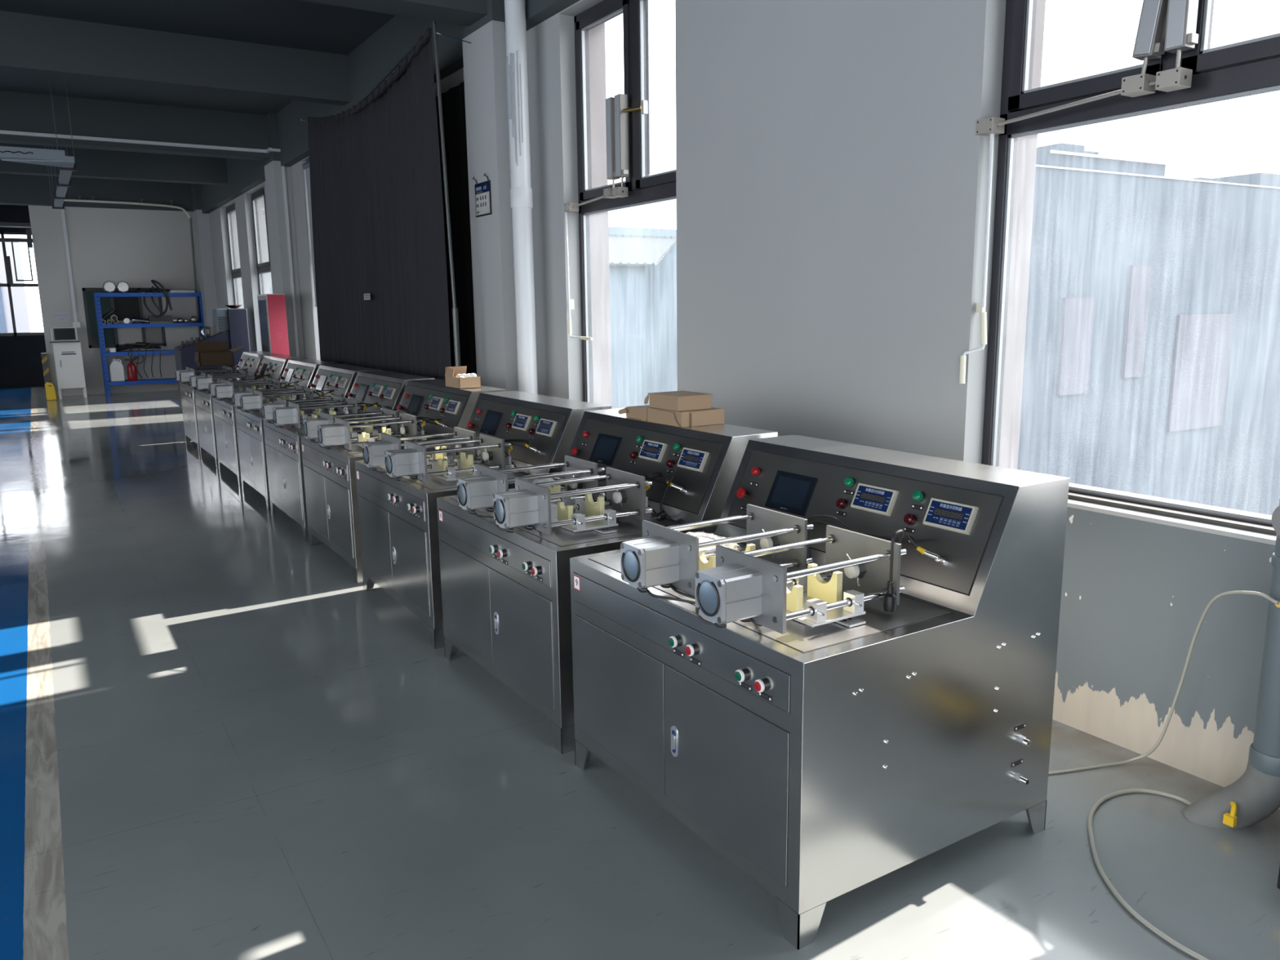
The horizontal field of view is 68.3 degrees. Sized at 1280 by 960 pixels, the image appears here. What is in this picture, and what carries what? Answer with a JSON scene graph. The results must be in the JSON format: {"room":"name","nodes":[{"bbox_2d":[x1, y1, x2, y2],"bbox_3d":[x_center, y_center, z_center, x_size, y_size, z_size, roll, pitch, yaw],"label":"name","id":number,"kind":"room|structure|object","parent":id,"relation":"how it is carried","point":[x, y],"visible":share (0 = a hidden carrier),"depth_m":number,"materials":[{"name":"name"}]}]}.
{"room":"factory floor","nodes":[
{"label":"factory floor","id":0,"kind":"room"},
{"bbox_2d":[0,204,46,387],"bbox_3d":[-15.936,-4.141,20.726,10.770,4.350,0.300,-7,12,-32],"label":"wall","id":1,"kind":"structure","parent":0,"point":[20,357],"depth_m":21.77,"materials":[{"name":"grey"}]},
{"bbox_2d":[0,231,44,336],"bbox_3d":[-15.049,-4.371,21.005,3.010,2.340,0.280,-7,12,-32],"label":"window","id":2,"kind":"structure","parent":1,"relation":"in","point":[10,283],"depth_m":21.50,"materials":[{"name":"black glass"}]},
{"bbox_2d":[28,204,199,395],"bbox_3d":[-10.752,-3.733,19.779,3.100,3.760,0.250,-7,12,-32],"label":"wall","id":3,"kind":"structure","parent":0,"point":[135,247],"depth_m":19.47,"materials":[{"name":"white paint"}]},
{"bbox_2d":[40,352,50,388],"bbox_3d":[-11.980,-2.117,19.035,0.104,0.880,0.101,-7,12,-32],"label":"guard","id":4,"kind":"object","parent":3,"relation":"attached to","point":[44,356],"visible":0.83,"depth_m":18.97,"materials":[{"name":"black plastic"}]},
{"bbox_2d":[53,311,70,321],"bbox_3d":[-11.704,-3.308,19.082,0.270,0.200,0.010,-7,12,-32],"label":"paper notice","id":5,"kind":"object","parent":3,"relation":"attached to","point":[58,316],"visible":1,"depth_m":19.08,"materials":[{"name":"grey"}]},
{"bbox_2d":[60,208,80,328],"bbox_3d":[-11.501,-4.275,19.016,0.130,2.380,0.060,-7,12,-32],"label":"conduit","id":6,"kind":"object","parent":3,"relation":"attached to","point":[75,324],"visible":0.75,"depth_m":19.02,"materials":[{"name":"white plastic"}]},
{"bbox_2d":[82,288,166,348],"bbox_3d":[-10.765,-3.396,19.716,1.440,1.220,0.080,-7,12,-32],"label":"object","id":7,"kind":"structure","parent":3,"relation":"in","point":[129,308],"depth_m":19.71,"materials":[{"name":"black"}]},
{"bbox_2d":[0,0,395,115],"bbox_3d":[-7.539,-4.146,7.739,11.300,0.170,30.900,-7,12,-32],"label":"ceiling","id":8,"kind":"structure","parent":0,"point":[291,24],"depth_m":9.03,"materials":[{"name":"grey paint"}]},
{"bbox_2d":[0,75,76,208],"bbox_3d":[-9.884,-4.146,11.329,5.115,1.045,5.515,-7,12,-32],"label":"duct","id":9,"kind":"object","parent":8,"relation":"hanging from","point":[54,157],"visible":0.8,"depth_m":10.43,"materials":[{"name":"grey metal"}]},
{"bbox_2d":[0,173,192,211],"bbox_3d":[-13.956,-5.427,17.177,10.660,0.590,0.350,-7,12,-32],"label":"ceiling beam","id":10,"kind":"structure","parent":8,"relation":"attached to","point":[15,188],"depth_m":18.91,"materials":[{"name":"grey paint"}]},
{"bbox_2d":[64,195,200,337],"bbox_3d":[-10.387,-4.028,19.468,2.312,3.445,0.074,-7,12,-32],"label":"conduit","id":11,"kind":"object","parent":10,"relation":"attached to","point":[79,199],"visible":0.93,"depth_m":19.60,"materials":[{"name":"beige plastic"}]},
{"bbox_2d":[0,142,227,185],"bbox_3d":[-11.786,-4.887,13.801,10.660,0.490,0.250,-7,12,-32],"label":"ceiling beam","id":12,"kind":"structure","parent":8,"relation":"attached to","point":[90,163],"depth_m":15.74,"materials":[{"name":"grey paint"}]},
{"bbox_2d":[0,90,270,160],"bbox_3d":[-9.670,-4.264,10.529,10.660,0.590,0.300,-7,12,-32],"label":"ceiling beam","id":13,"kind":"structure","parent":8,"relation":"attached to","point":[19,111],"depth_m":12.26,"materials":[{"name":"grey paint"}]},
{"bbox_2d":[0,10,350,105],"bbox_3d":[-7.680,-3.772,7.431,10.660,0.490,0.230,-7,12,-32],"label":"ceiling beam","id":14,"kind":"structure","parent":8,"relation":"attached to","point":[33,44],"depth_m":9.21,"materials":[{"name":"grey paint"}]},
{"bbox_2d":[200,0,579,213],"bbox_3d":[-2.217,-3.985,8.852,0.120,0.720,27.000,-7,12,-32],"label":"ceiling beam","id":15,"kind":"structure","parent":8,"relation":"attached to","point":[370,63],"depth_m":9.67,"materials":[{"name":"grey paint"}]},
{"bbox_2d":[301,0,487,26],"bbox_3d":[-5.621,-3.164,4.247,10.660,0.590,0.350,-7,12,-32],"label":"ceiling beam","id":16,"kind":"structure","parent":8,"relation":"attached to","point":[460,12],"depth_m":6.78,"materials":[{"name":"grey paint"}]},
{"bbox_2d":[190,183,217,333],"bbox_3d":[-9.031,-4.029,19.695,0.220,4.330,0.550,-7,12,-32],"label":"wall column","id":17,"kind":"structure","parent":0,"point":[201,220],"depth_m":19.40,"materials":[{"name":"white paint"}]},
{"bbox_2d":[263,112,304,357],"bbox_3d":[-5.132,-2.970,13.645,0.220,4.330,0.600,-7,12,-32],"label":"wall column","id":18,"kind":"structure","parent":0,"point":[273,168],"depth_m":13.36,"materials":[{"name":"white paint"}]},
{"bbox_2d":[0,129,299,356],"bbox_3d":[-8.224,-2.444,11.458,7.690,3.560,0.225,-7,12,-32],"label":"conduit","id":19,"kind":"object","parent":18,"relation":"attached to","point":[4,132],"visible":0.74,"depth_m":12.82,"materials":[{"name":"grey metal"}]},
{"bbox_2d":[462,0,518,391],"bbox_3d":[-1.114,-1.879,7.412,0.220,4.330,0.570,-7,12,-32],"label":"wall column","id":20,"kind":"structure","parent":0,"point":[484,60],"depth_m":7.22,"materials":[{"name":"white paint"}]},
{"bbox_2d":[472,173,491,217],"bbox_3d":[-1.226,-2.196,7.279,0.043,0.304,0.290,-7,12,-32],"label":"notice","id":21,"kind":"object","parent":20,"relation":"attached to","point":[482,190],"visible":1,"depth_m":7.27,"materials":[{"name":"paper"}]},
{"bbox_2d":[0,386,1279,959],"bbox_3d":[-7.526,0.300,8.525,11.200,0.200,30.900,-7,12,-32],"label":"floor","id":22,"kind":"structure","parent":0,"point":[216,743],"depth_m":3.16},
{"bbox_2d":[44,380,56,399],"bbox_3d":[-11.507,-1.751,18.406,0.170,0.375,0.122,-7,12,-32],"label":"plastic jug","id":23,"kind":"object","parent":22,"relation":"on","point":[51,394],"visible":1,"depth_m":18.36,"materials":[{"name":"yellow"}]},
{"bbox_2d":[48,327,87,399],"bbox_3d":[-11.364,-2.326,18.717,0.520,1.390,0.570,-7,12,-32],"label":"cabinet","id":24,"kind":"object","parent":22,"relation":"on","point":[68,356],"visible":1,"depth_m":18.58,"materials":[{"name":"white metal"}]},
{"bbox_2d":[48,327,77,341],"bbox_3d":[-11.400,-2.888,18.650,0.450,0.260,0.420,-7,12,-32],"label":"monitor","id":25,"kind":"object","parent":24,"relation":"attached to","point":[57,334],"depth_m":18.54,"materials":[{"name":"white plastic"}]},
{"bbox_2d":[93,292,204,395],"bbox_3d":[-10.153,-2.865,19.716,1.980,2.060,0.551,-7,12,-32],"label":"shelving unit","id":26,"kind":"object","parent":22,"relation":"on","point":[107,383],"visible":0.73,"depth_m":19.36,"materials":[{"name":"blue metal"}]},
{"bbox_2d":[102,280,115,293],"bbox_3d":[-10.692,-3.891,19.003,0.250,0.250,0.100,-7,12,-32],"label":"disc","id":27,"kind":"object","parent":26,"relation":"on","point":[108,286],"visible":1,"depth_m":18.97,"materials":[{"name":"white"}]},
{"bbox_2d":[109,358,124,382],"bbox_3d":[-10.710,-2.248,19.291,0.260,0.460,0.160,-7,12,-32],"label":"plastic jug","id":28,"kind":"object","parent":26,"relation":"on","point":[116,368],"visible":1,"depth_m":19.23,"materials":[{"name":"white"}]},
{"bbox_2d":[115,280,129,293],"bbox_3d":[-10.489,-3.917,19.129,0.250,0.250,0.100,-7,12,-32],"label":"disc","id":29,"kind":"object","parent":26,"relation":"on","point":[122,286],"visible":1,"depth_m":19.09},
{"bbox_2d":[124,355,137,381],"bbox_3d":[-10.466,-2.299,19.439,0.260,0.500,0.181,-7,12,-32],"label":"fire extinguisher","id":30,"kind":"object","parent":26,"relation":"on","point":[131,378],"visible":0.99,"depth_m":19.39,"materials":[{"name":"red metal"}]},
{"bbox_2d":[108,342,161,378],"bbox_3d":[-10.416,-2.478,19.513,0.999,0.735,0.450,-7,12,-32],"label":"cable tangle","id":31,"kind":"object","parent":26,"relation":"on","point":[142,344],"visible":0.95,"depth_m":19.42,"materials":[{"name":"black rubber"}]},
{"bbox_2d":[138,280,172,317],"bbox_3d":[-9.973,-3.746,19.476,0.614,0.770,0.337,-7,12,-32],"label":"hose","id":32,"kind":"object","parent":26,"relation":"on","point":[163,290],"visible":1,"depth_m":19.43,"materials":[{"name":"black"}]},
{"bbox_2d":[148,315,172,323],"bbox_3d":[-9.982,-3.346,19.628,0.420,0.160,0.200,-7,12,-32],"label":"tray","id":33,"kind":"object","parent":26,"relation":"on","point":[165,318],"visible":0.92,"depth_m":19.58,"materials":[{"name":"metal"}]},
{"bbox_2d":[173,308,250,406],"bbox_3d":[-7.327,-2.069,16.175,1.080,1.700,0.900,-7,12,-32],"label":"machine","id":34,"kind":"object","parent":22,"relation":"on","point":[229,325],"visible":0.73,"depth_m":15.85,"materials":[{"name":"blue metal"}]},
{"bbox_2d":[217,316,227,332],"bbox_3d":[-6.997,-2.606,15.822,0.140,0.255,0.005,-7,12,-32],"label":"vent","id":35,"kind":"object","parent":34,"relation":"attached to","point":[222,321],"depth_m":15.82,"materials":[{"name":"black"}]},
{"bbox_2d":[179,351,279,453],"bbox_3d":[-5.117,-1.008,11.817,1.054,1.129,1.234,-7,12,-32],"label":"machine","id":36,"kind":"object","parent":22,"relation":"on","point":[251,361],"visible":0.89,"depth_m":11.61,"materials":[{"name":"metal"}]},
{"bbox_2d":[174,365,226,383],"bbox_3d":[-5.378,-1.294,11.617,0.610,0.201,0.386,-7,12,-32],"label":"motorized test fixture","id":37,"kind":"object","parent":36,"relation":"on","point":[188,369],"visible":0.3,"depth_m":11.54,"materials":[{"name":"silver metal"}]},
{"bbox_2d":[194,341,243,366],"bbox_3d":[-5.234,-1.571,11.719,0.535,0.290,0.320,-7,12,-32],"label":"cardboard box","id":38,"kind":"object","parent":37,"relation":"on","point":[213,353],"visible":1,"depth_m":11.65,"materials":[{"name":"cardboard"}]},
{"bbox_2d":[178,366,236,384],"bbox_3d":[-5.202,-1.247,11.347,0.610,0.201,0.297,-7,12,-32],"label":"motorized test fixture","id":39,"kind":"object","parent":36,"relation":"on","point":[184,375],"visible":0.49,"depth_m":11.21,"materials":[{"name":"silver metal"}]},
{"bbox_2d":[194,354,308,468],"bbox_3d":[-4.420,-0.819,10.736,1.054,1.129,1.234,-7,12,-32],"label":"machine","id":40,"kind":"object","parent":22,"relation":"on","point":[273,365],"visible":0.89,"depth_m":10.52,"materials":[{"name":"metal"}]},
{"bbox_2d":[189,370,247,391],"bbox_3d":[-4.687,-1.105,10.540,0.610,0.201,0.386,-7,12,-32],"label":"motorized test fixture","id":41,"kind":"object","parent":40,"relation":"on","point":[192,378],"visible":0.44,"depth_m":10.46,"materials":[{"name":"silver metal"}]},
{"bbox_2d":[195,372,259,391],"bbox_3d":[-4.490,-1.055,10.252,0.610,0.201,0.297,-7,12,-32],"label":"motorized test fixture","id":42,"kind":"object","parent":40,"relation":"on","point":[202,383],"visible":0.52,"depth_m":10.13,"materials":[{"name":"silver metal"}]},
{"bbox_2d":[257,293,289,355],"bbox_3d":[-5.128,-1.658,13.282,0.256,1.880,0.628,-7,12,-32],"label":"display cabinet","id":43,"kind":"object","parent":22,"relation":"on","point":[272,307],"visible":0.35,"depth_m":12.95,"materials":[{"name":"red metal"}]},
{"bbox_2d":[212,358,340,487],"bbox_3d":[-3.711,-0.627,9.637,1.054,1.129,1.234,-7,12,-32],"label":"machine","id":44,"kind":"object","parent":22,"relation":"on","point":[304,371],"visible":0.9,"depth_m":9.42,"materials":[{"name":"metal"}]},
{"bbox_2d":[208,376,271,399],"bbox_3d":[-3.974,-0.913,9.442,0.610,0.201,0.386,-7,12,-32],"label":"motorized test fixture","id":45,"kind":"object","parent":44,"relation":"on","point":[211,388],"visible":0.39,"depth_m":9.42,"materials":[{"name":"silver metal"}]},
{"bbox_2d":[213,378,284,400],"bbox_3d":[-3.797,-0.864,9.162,0.610,0.201,0.297,-7,12,-32],"label":"motorized test fixture","id":46,"kind":"object","parent":44,"relation":"on","point":[224,391],"visible":0.52,"depth_m":9.02,"materials":[{"name":"silver metal"}]},
{"bbox_2d":[234,364,382,511],"bbox_3d":[-3.005,-0.435,8.541,1.054,1.129,1.234,-7,12,-32],"label":"machine","id":47,"kind":"object","parent":22,"relation":"on","point":[340,378],"visible":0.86,"depth_m":8.31,"materials":[{"name":"metal"}]},
{"bbox_2d":[231,384,303,410],"bbox_3d":[-3.263,-0.721,8.341,0.610,0.201,0.386,-7,12,-32],"label":"motorized test fixture","id":48,"kind":"object","parent":47,"relation":"on","point":[236,395],"visible":0.37,"depth_m":8.33,"materials":[{"name":"silver metal"}]},
{"bbox_2d":[240,386,318,413],"bbox_3d":[-3.087,-0.672,8.065,0.610,0.201,0.297,-7,12,-32],"label":"motorized test fixture","id":49,"kind":"object","parent":47,"relation":"on","point":[248,402],"visible":0.56,"depth_m":7.93,"materials":[{"name":"silver metal"}]},
{"bbox_2d":[262,370,435,542],"bbox_3d":[-2.308,-0.246,7.460,1.054,1.129,1.234,-7,12,-32],"label":"machine","id":50,"kind":"object","parent":22,"relation":"on","point":[283,448],"visible":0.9,"depth_m":7.24,"materials":[{"name":"metal"}]},
{"bbox_2d":[261,394,345,426],"bbox_3d":[-2.577,-0.533,7.267,0.610,0.201,0.386,-7,12,-31],"label":"motorized test fixture","id":51,"kind":"object","parent":50,"relation":"on","point":[266,408],"visible":0.52,"depth_m":7.24,"materials":[{"name":"silver metal"}]},
{"bbox_2d":[272,397,362,429],"bbox_3d":[-2.386,-0.482,6.978,0.610,0.201,0.297,-7,12,-31],"label":"motorized test fixture","id":52,"kind":"object","parent":50,"relation":"on","point":[290,415],"visible":0.71,"depth_m":6.85,"materials":[{"name":"silver metal"}]},
{"bbox_2d":[301,378,506,584],"bbox_3d":[-1.615,-0.058,6.385,1.054,1.129,1.234,-7,12,-32],"label":"machine","id":53,"kind":"object","parent":22,"relation":"on","point":[329,475],"visible":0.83,"depth_m":6.11,"materials":[{"name":"metal"}]},
{"bbox_2d":[302,407,400,445],"bbox_3d":[-1.877,-0.345,6.195,0.610,0.201,0.386,-7,12,-32],"label":"motorized test fixture","id":54,"kind":"object","parent":53,"relation":"on","point":[309,425],"visible":0.53,"depth_m":6.18,"materials":[{"name":"silver metal"}]},
{"bbox_2d":[317,412,423,450],"bbox_3d":[-1.693,-0.293,5.900,0.610,0.201,0.297,-7,12,-32],"label":"motorized test fixture","id":55,"kind":"object","parent":53,"relation":"on","point":[338,433],"visible":0.82,"depth_m":5.80,"materials":[{"name":"silver metal"}]},
{"bbox_2d":[416,417,444,439],"bbox_3d":[-1.489,-0.348,6.278,0.116,0.172,0.657,-10,14,-41],"label":"cable","id":56,"kind":"object","parent":53,"relation":"on","point":[437,420],"visible":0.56,"depth_m":6.15,"materials":[{"name":"black rubber"}]},
{"bbox_2d":[444,365,480,388],"bbox_3d":[-1.180,-0.683,6.264,0.153,0.132,0.253,-7,12,-32],"label":"cardboard box","id":57,"kind":"object","parent":53,"relation":"on","point":[456,377],"visible":1,"depth_m":6.21,"materials":[{"name":"brown"}]},
{"bbox_2d":[431,20,471,366],"bbox_3d":[-1.399,-1.651,7.367,0.263,3.904,0.294,-7,12,-32],"label":"pole","id":58,"kind":"object","parent":22,"relation":"on","point":[455,310],"visible":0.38,"depth_m":7.26,"materials":[{"name":"grey metal"}]},
{"bbox_2d":[306,22,451,379],"bbox_3d":[-2.596,-2.148,9.025,0.127,3.215,4.040,-7,12,-33],"label":"curtain","id":59,"kind":"object","parent":58,"relation":"hanging from","point":[376,190],"visible":0.83,"depth_m":8.55,"materials":[{"name":"black fabric"}]},
{"bbox_2d":[355,391,611,648],"bbox_3d":[-0.902,0.136,5.278,1.054,1.129,1.234,-7,12,-32],"label":"machine","id":60,"kind":"object","parent":22,"relation":"on","point":[398,526],"visible":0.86,"depth_m":4.97,"materials":[{"name":"metal"}]},
{"bbox_2d":[362,426,480,476],"bbox_3d":[-1.159,-0.148,5.070,0.610,0.201,0.386,-7,12,-32],"label":"motorized test fixture","id":61,"kind":"object","parent":60,"relation":"on","point":[373,452],"visible":0.62,"depth_m":5.04,"materials":[{"name":"silver metal"}]},
{"bbox_2d":[384,433,511,482],"bbox_3d":[-0.985,-0.102,4.807,0.610,0.201,0.297,-7,12,-32],"label":"motorized test fixture","id":62,"kind":"object","parent":60,"relation":"on","point":[411,461],"visible":0.95,"depth_m":4.75,"materials":[{"name":"silver metal"}]},
{"bbox_2d":[475,439,536,472],"bbox_3d":[-0.766,-0.150,5.149,0.132,0.171,0.610,-11,14,-43],"label":"cable","id":63,"kind":"object","parent":60,"relation":"on","point":[508,441],"visible":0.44,"depth_m":5.03,"materials":[{"name":"black rubber"}]},
{"bbox_2d":[504,0,537,394],"bbox_3d":[-0.849,-1.775,6.826,0.159,4.330,0.159,0,10,5],"label":"drain pipe","id":64,"kind":"object","parent":22,"relation":"on","point":[517,79],"visible":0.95,"depth_m":6.71,"materials":[{"name":"grey plastic"}]},
{"bbox_2d":[436,408,777,754],"bbox_3d":[-0.188,0.330,4.171,1.054,1.129,1.234,-7,12,-32],"label":"machine","id":65,"kind":"object","parent":22,"relation":"on","point":[506,602],"visible":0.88,"depth_m":3.84,"materials":[{"name":"metal"}]},
{"bbox_2d":[456,455,605,518],"bbox_3d":[-0.449,0.042,3.982,0.610,0.201,0.386,-7,12,-31],"label":"motorized test fixture","id":66,"kind":"object","parent":65,"relation":"on","point":[474,492],"visible":0.59,"depth_m":3.93,"materials":[{"name":"silver metal"}]},
{"bbox_2d":[524,472,563,483],"bbox_3d":[-0.426,-0.009,4.042,0.194,0.041,0.180,-7,12,-32],"label":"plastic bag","id":67,"kind":"object","parent":66,"relation":"on","point":[545,479],"visible":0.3,"depth_m":4.01,"materials":[{"name":"white plastic"}]},
{"bbox_2d":[493,466,652,535],"bbox_3d":[-0.272,0.093,3.692,0.610,0.201,0.297,-7,12,-32],"label":"motorized test fixture","id":68,"kind":"object","parent":65,"relation":"on","point":[530,505],"visible":1,"depth_m":3.64,"materials":[{"name":"silver metal"}]},
{"bbox_2d":[617,404,649,420],"bbox_3d":[0.038,-0.323,4.420,0.172,0.057,0.265,-7,12,-32],"label":"cardboard box","id":69,"kind":"object","parent":65,"relation":"on","point":[630,411],"visible":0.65,"depth_m":4.41,"materials":[{"name":"cardboard"}]},
{"bbox_2d":[598,471,681,514],"bbox_3d":[-0.052,0.036,4.050,0.117,0.184,0.623,-10,14,-43],"label":"cable","id":70,"kind":"object","parent":65,"relation":"on","point":[646,478],"visible":0.39,"depth_m":3.91,"materials":[{"name":"black rubber"}]},
{"bbox_2d":[649,467,675,520],"bbox_3d":[0.094,0.062,3.832,0.060,0.210,0.121,6,13,34],"label":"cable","id":71,"kind":"object","parent":65,"relation":"on","point":[662,515],"visible":1,"depth_m":3.83,"materials":[{"name":"black rubber"}]},
{"bbox_2d":[639,407,724,426],"bbox_3d":[0.183,-0.293,4.218,0.230,0.068,0.335,-7,12,-32],"label":"cardboard box","id":72,"kind":"object","parent":65,"relation":"on","point":[713,415],"visible":0.97,"depth_m":4.10,"materials":[{"name":"cardboard"}]},
{"bbox_2d":[644,390,713,411],"bbox_3d":[0.170,-0.354,4.194,0.190,0.063,0.269,-7,12,-32],"label":"cardboard box","id":73,"kind":"object","parent":72,"relation":"on","point":[677,401],"visible":1,"depth_m":4.11,"materials":[{"name":"cardboard"}]},
{"bbox_2d":[569,434,1069,949],"bbox_3d":[0.512,0.520,3.086,1.054,1.129,1.234,-7,12,-32],"label":"machine","id":74,"kind":"object","parent":22,"relation":"on","point":[824,762],"visible":1,"depth_m":2.70,"materials":[{"name":"metal"}]},
{"bbox_2d":[620,503,813,604],"bbox_3d":[0.252,0.234,2.887,0.610,0.201,0.386,-7,12,-32],"label":"motorized test fixture","id":75,"kind":"object","parent":74,"relation":"on","point":[665,557],"visible":0.69,"depth_m":2.81,"materials":[{"name":"silver metal"}]},
{"bbox_2d":[685,531,735,553],"bbox_3d":[0.188,0.185,2.906,0.182,0.047,0.200,-7,12,-32],"label":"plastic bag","id":76,"kind":"object","parent":75,"relation":"on","point":[701,540],"visible":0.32,"depth_m":2.89,"materials":[{"name":"white plastic"}]},
{"bbox_2d":[695,524,906,634],"bbox_3d":[0.431,0.283,2.608,0.610,0.201,0.297,-7,12,-32],"label":"motorized test fixture","id":77,"kind":"object","parent":74,"relation":"on","point":[744,587],"visible":0.96,"depth_m":2.54,"materials":[{"name":"metal"}]},
{"bbox_2d":[883,529,903,612],"bbox_3d":[0.707,0.248,2.630,0.039,0.226,0.093,4,11,25],"label":"plug","id":78,"kind":"object","parent":77,"relation":"hanging from","point":[890,602],"visible":0.94,"depth_m":2.61,"materials":[{"name":"plastic"}]},
{"bbox_2d":[835,497,848,509],"bbox_3d":[0.671,0.079,3.141,0.035,0.039,0.035,-7,12,-32],"label":"lamp","id":79,"kind":"object","parent":74,"relation":"attached to","point":[841,503],"depth_m":3.13,"materials":[{"name":"red"}]},
{"bbox_2d":[844,476,855,487],"bbox_3d":[0.699,0.008,3.147,0.031,0.036,0.033,-7,12,-32],"label":"lamp","id":80,"kind":"object","parent":74,"relation":"attached to","point":[849,482],"depth_m":3.14,"materials":[{"name":"teal plastic"}]},
{"bbox_2d":[806,515,938,563],"bbox_3d":[0.678,0.223,2.926,0.523,0.191,0.110,7,13,36],"label":"cable","id":81,"kind":"object","parent":74,"relation":"on","point":[910,539],"visible":0.71,"depth_m":2.91,"materials":[{"name":"black rubber"}]},
{"bbox_2d":[903,513,916,525],"bbox_3d":[0.828,0.121,2.897,0.035,0.039,0.035,-7,12,-32],"label":"lamp","id":82,"kind":"object","parent":74,"relation":"attached to","point":[909,519],"depth_m":2.89,"materials":[{"name":"red"}]},
{"bbox_2d":[912,490,924,502],"bbox_3d":[0.856,0.051,2.903,0.031,0.036,0.033,-7,12,-32],"label":"lamp","id":83,"kind":"object","parent":74,"relation":"attached to","point":[917,495],"depth_m":2.89,"materials":[{"name":"teal plastic"}]},
{"bbox_2d":[934,554,947,564],"bbox_3d":[0.879,0.232,2.753,0.037,0.033,0.026,-7,12,-32],"label":"socket","id":84,"kind":"object","parent":74,"relation":"attached to","point":[942,559],"depth_m":2.75,"materials":[{"name":"silver metal"}]},
{"bbox_2d":[1087,787,1208,959],"bbox_3d":[1.524,1.132,2.728,0.384,0.025,1.020,3,11,20],"label":"hose","id":85,"kind":"object","parent":22,"relation":"on","point":[1117,895],"visible":0.91,"depth_m":2.76,"materials":[{"name":"grey rubber"}]},
{"bbox_2d":[1181,500,1279,829],"bbox_3d":[1.896,0.618,2.912,0.307,1.139,0.171,1,11,12],"label":"drain pipe","id":86,"kind":"object","parent":22,"relation":"on","point":[1255,796],"visible":0.97,"depth_m":2.93,"materials":[{"name":"grey plastic"}]},
{"bbox_2d":[1048,590,1279,774],"bbox_3d":[1.615,0.670,3.201,0.815,0.760,0.343,4,11,25],"label":"hose","id":87,"kind":"object","parent":86,"relation":"hanging from","point":[1215,598],"visible":0.8,"depth_m":3.24,"materials":[{"name":"rubber"}]},
{"bbox_2d":[208,0,1279,808],"bbox_3d":[-3.042,-2.533,10.919,0.350,4.400,30.900,-7,12,-32],"label":"wall","id":88,"kind":"structure","parent":0,"point":[832,164],"depth_m":4.33,"materials":[{"name":"white paint"}]},
{"bbox_2d":[226,203,241,308],"bbox_3d":[-7.534,-3.785,17.786,0.120,2.740,1.600,-7,12,-32],"label":"window","id":89,"kind":"structure","parent":88,"relation":"in","point":[236,273],"depth_m":18.24,"materials":[{"name":"grey"}]},
{"bbox_2d":[251,186,271,294],"bbox_3d":[-6.181,-3.417,15.687,0.120,2.740,1.650,-7,12,-32],"label":"window","id":90,"kind":"structure","parent":88,"relation":"in","point":[262,268],"depth_m":16.11,"materials":[{"name":"grey"}]},
{"bbox_2d":[302,160,316,306],"bbox_3d":[-4.103,-3.208,12.210,0.080,1.889,1.380,-7,12,-32],"label":"window","id":91,"kind":"structure","parent":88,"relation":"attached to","point":[305,166],"depth_m":12.66,"materials":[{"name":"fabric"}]},
{"bbox_2d":[435,80,476,374],"bbox_3d":[-2.377,-1.868,9.601,0.024,3.450,4.401,-7,12,-32],"label":"cloth","id":92,"kind":"object","parent":88,"relation":"attached to","point":[453,101],"visible":0.08,"depth_m":8.25,"materials":[{"name":"black fabric"}]},
{"bbox_2d":[564,0,675,405],"bbox_3d":[-0.049,-1.756,6.191,0.451,2.740,1.400,-7,12,-32],"label":"window","id":93,"kind":"structure","parent":88,"relation":"in","point":[613,133],"depth_m":6.54,"materials":[{"name":"grey metal"}]},
{"bbox_2d":[959,0,1279,535],"bbox_3d":[2.052,-1.193,2.973,0.407,2.740,2.132,-7,12,-32],"label":"window","id":94,"kind":"structure","parent":88,"relation":"in","point":[1180,68],"depth_m":3.64,"materials":[{"name":"grey metal"}]},
{"bbox_2d":[1067,498,1275,545],"bbox_3d":[-2.725,-1.109,10.472,0.119,0.016,19.700,-7,12,-32],"label":"trim","id":95,"kind":"structure","parent":88,"relation":"attached to","point":[1147,517],"depth_m":3.27,"materials":[{"name":"white paint"}]},
{"bbox_3d":[-15.897,-3.082,16.577,6.250,3.760,0.250,-7,12,-32],"label":"wall","id":96,"kind":"structure","parent":0,"visible":0},
{"bbox_2d":[0,222,32,248],"bbox_3d":[-13.288,-4.697,17.976,2.870,0.470,0.350,-7,12,-32],"label":"trim","id":97,"kind":"structure","parent":96,"relation":"attached to","point":[29,240],"depth_m":18.51,"materials":[{"name":"grey"}]},
{"label":"outside","id":98,"kind":"structure","parent":0,"visible":0},
{"bbox_3d":[47.535,-4.519,79.912,157.800,0.200,200.000,-7,12,-32],"label":"ground","id":99,"kind":"structure","parent":98,"visible":0},
{"bbox_2d":[608,221,677,408],"bbox_3d":[-2.528,-1.824,31.277,14.000,13.260,8.000,-7,12,-32],"label":"shed","id":100,"kind":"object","parent":99,"relation":"on","point":[642,256],"visible":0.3,"depth_m":29.07,"materials":[{"name":"grey"}]},
{"bbox_2d":[1017,142,1279,515],"bbox_3d":[13.255,-0.342,23.457,22.100,12.770,8.050,-7,12,-29],"label":"building","id":101,"kind":"structure","parent":99,"relation":"on","point":[1152,361],"depth_m":15.75,"materials":[{"name":"grey"}]},
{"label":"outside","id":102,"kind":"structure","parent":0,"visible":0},
{"bbox_3d":[-68.071,1.057,57.417,62.200,0.200,115.100,-7,12,-32],"label":"ground","id":103,"kind":"structure","parent":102,"visible":0},
{"bbox_2d":[0,241,31,333],"bbox_3d":[-24.316,-0.812,28.804,10.400,12.700,5.050,-7,12,-32],"label":"building","id":104,"kind":"structure","parent":103,"relation":"on","point":[21,317],"depth_m":28.46,"materials":[{"name":"white"}]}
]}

